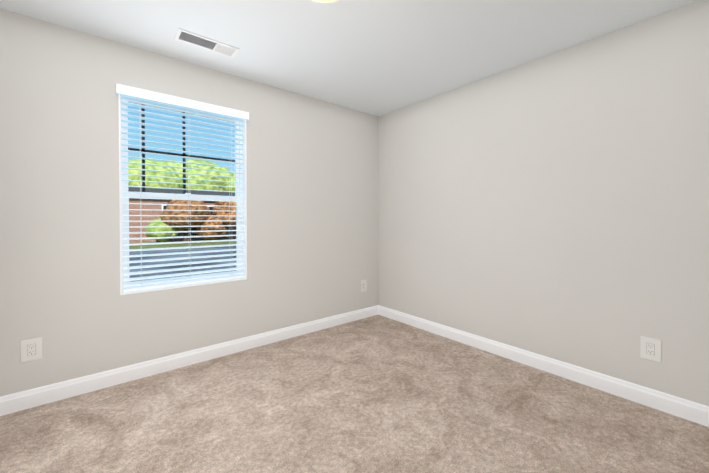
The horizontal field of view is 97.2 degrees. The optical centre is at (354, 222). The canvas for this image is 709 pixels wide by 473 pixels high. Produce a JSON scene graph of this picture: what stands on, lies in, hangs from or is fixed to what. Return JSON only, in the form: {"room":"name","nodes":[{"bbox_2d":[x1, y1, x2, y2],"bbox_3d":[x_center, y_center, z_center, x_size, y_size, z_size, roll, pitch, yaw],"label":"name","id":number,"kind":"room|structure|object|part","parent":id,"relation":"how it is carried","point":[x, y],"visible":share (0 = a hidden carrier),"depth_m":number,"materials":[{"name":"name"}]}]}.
{"room":"empty bedroom","nodes":[
{"label":"empty bedroom","id":0,"kind":"room"},
{"bbox_2d":[0,8,377,396],"bbox_3d":[-1.179,-0.071,2.743,3.980,2.440,0.140,-1,1,-39],"label":"wall","id":1,"kind":"structure","parent":0,"point":[312,209],"depth_m":2.24,"materials":[{"name":"paint"}]},
{"bbox_2d":[20,337,42,362],"bbox_3d":[-2.026,0.797,1.960,0.098,0.140,0.008,-1,1,-39],"label":"electrical outlet","id":2,"kind":"object","parent":1,"relation":"attached to","point":[31,349],"visible":1,"depth_m":1.96,"materials":[{"name":"white plastic"}]},
{"bbox_2d":[116,83,248,294],"bbox_3d":[-1.361,-0.233,2.569,0.948,1.500,0.174,-1,1,-39],"label":"window blind","id":3,"kind":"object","parent":1,"relation":"in","point":[141,98],"depth_m":2.51,"materials":[{"name":"white plastic"}]},
{"bbox_3d":[-1.405,-0.570,2.618,0.860,0.760,0.024,-1,1,-39],"label":"window sash","id":4,"kind":"part","parent":3,"relation":"part of","materials":[{"name":"white plastic"}]},
{"bbox_2d":[128,104,234,193],"bbox_3d":[-1.410,-0.570,2.623,0.800,0.700,0.008,-1,1,-39],"label":"window grille","id":5,"kind":"object","parent":3,"relation":"attached to","point":[143,115],"depth_m":2.58,"materials":[{"name":"black metal"}]},
{"bbox_3d":[-1.385,0.120,2.602,0.860,0.732,0.036,-1,1,-39],"label":"window sash","id":6,"kind":"part","parent":3,"relation":"part of","materials":[{"name":"white plastic"}]},
{"bbox_2d":[0,305,377,415],"bbox_3d":[-1.136,1.093,2.693,3.685,0.112,0.015,-1,1,-39],"label":"baseboard","id":7,"kind":"structure","parent":1,"relation":"attached to","point":[26,399],"depth_m":2.38,"materials":[{"name":"white wood"}]},
{"bbox_2d":[361,279,366,291],"bbox_3d":[0.111,0.751,3.720,0.098,0.140,0.008,-1,1,-39],"label":"electrical outlet","id":8,"kind":"object","parent":1,"relation":"attached to","point":[363,285],"visible":1,"depth_m":3.72,"materials":[{"name":"white plastic"}]},
{"bbox_2d":[0,0,698,116],"bbox_3d":[-0.117,-1.325,1.438,3.900,0.100,3.400,-1,1,-39],"label":"ceiling","id":9,"kind":"structure","parent":0,"point":[378,58],"depth_m":2.12,"materials":[{"name":"white paint"}]},
{"bbox_2d":[174,28,239,57],"bbox_3d":[-1.052,-1.280,2.243,0.400,0.010,0.155,-1,1,-39],"label":"ceiling vent","id":10,"kind":"object","parent":9,"relation":"in","point":[191,38],"visible":1,"depth_m":2.23,"materials":[{"name":"white metal"}]},
{"bbox_2d":[312,0,336,2],"bbox_3d":[-0.160,-1.213,1.586,0.304,0.126,0.304,-1,1,-39],"label":"ceiling light","id":11,"kind":"object","parent":9,"relation":"attached to","point":[324,1],"visible":1,"depth_m":1.68,"materials":[{"name":"white glass"}]},
{"bbox_2d":[0,315,708,472],"bbox_3d":[-0.117,1.215,1.470,3.900,0.100,3.400,-1,1,-39],"label":"floor","id":12,"kind":"structure","parent":0,"point":[377,394],"depth_m":1.83,"materials":[{"name":"carpet"}]},
{"bbox_2d":[378,0,708,405],"bbox_3d":[1.409,-0.070,2.621,0.140,2.440,3.340,-1,1,-39],"label":"wall","id":13,"kind":"structure","parent":0,"point":[555,205],"depth_m":2.29,"materials":[{"name":"paint"}]},
{"bbox_2d":[378,305,708,426],"bbox_3d":[1.305,1.094,2.641,0.015,0.112,3.200,-1,1,-39],"label":"baseboard","id":14,"kind":"structure","parent":13,"relation":"attached to","point":[695,412],"depth_m":2.28,"materials":[{"name":"white wood"}]},
{"bbox_2d":[640,336,661,362],"bbox_3d":[1.862,0.794,1.965,0.008,0.140,0.098,-1,1,-39],"label":"electrical outlet","id":15,"kind":"object","parent":13,"relation":"attached to","point":[650,348],"visible":1,"depth_m":1.96,"materials":[{"name":"white plastic"}]},
{"label":"outside","id":16,"kind":"structure","parent":0,"visible":0},
{"bbox_2d":[129,239,235,281],"bbox_3d":[-20.656,1.163,45.035,100.000,0.200,89.840,-1,1,-39],"label":"ground","id":17,"kind":"structure","parent":16,"point":[176,256],"depth_m":13.53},
{"bbox_2d":[128,159,182,189],"bbox_3d":[-21.455,-2.741,32.464,7.706,8.048,7.346,-1,1,-39],"label":"tree","id":18,"kind":"object","parent":17,"relation":"on","point":[150,184],"depth_m":30.11,"materials":[{"name":"green plant"}]},
{"bbox_2d":[145,218,179,241],"bbox_3d":[-12.600,0.534,20.547,1.980,1.725,2.296,-1,1,-39],"label":"bush","id":19,"kind":"object","parent":17,"relation":"on","point":[156,229],"depth_m":19.69,"materials":[{"name":"green plant"}]},
{"bbox_2d":[128,187,235,242],"bbox_3d":[-12.700,-0.740,27.490,26.800,4.050,7.800,-1,1,-39],"label":"house","id":20,"kind":"structure","parent":17,"relation":"on","point":[145,206],"depth_m":22.03,"materials":[{"name":"brown brick"}]},
{"bbox_2d":[159,200,210,243],"bbox_3d":[-11.195,-0.137,20.793,3.063,3.190,3.077,-1,1,-39],"label":"tree","id":21,"kind":"object","parent":17,"relation":"on","point":[181,206],"depth_m":19.84,"materials":[{"name":"brown plant"}]},
{"bbox_2d":[176,159,232,191],"bbox_3d":[-18.007,-3.027,36.014,9.113,8.422,7.990,-1,1,-39],"label":"tree","id":22,"kind":"object","parent":17,"relation":"on","point":[201,187],"depth_m":33.52,"materials":[{"name":"green plant"}]},
{"bbox_2d":[192,216,226,240],"bbox_3d":[-10.073,0.421,21.962,2.164,1.936,2.278,-1,1,-39],"label":"bush","id":23,"kind":"object","parent":17,"relation":"on","point":[210,228],"depth_m":21.30,"materials":[{"name":"brown plant"}]},
{"bbox_2d":[211,201,235,226],"bbox_3d":[-8.497,-0.321,23.152,3.646,3.358,2.775,-1,1,-39],"label":"tree","id":24,"kind":"object","parent":17,"relation":"on","point":[224,205],"depth_m":21.84,"materials":[{"name":"brown plant"}]},
{"bbox_2d":[222,171,234,190],"bbox_3d":[-13.179,-2.780,37.771,7.071,7.876,8.428,-1,1,-39],"label":"tree","id":25,"kind":"object","parent":17,"relation":"on","point":[226,188],"depth_m":33.92,"materials":[{"name":"green plant"}]}
]}

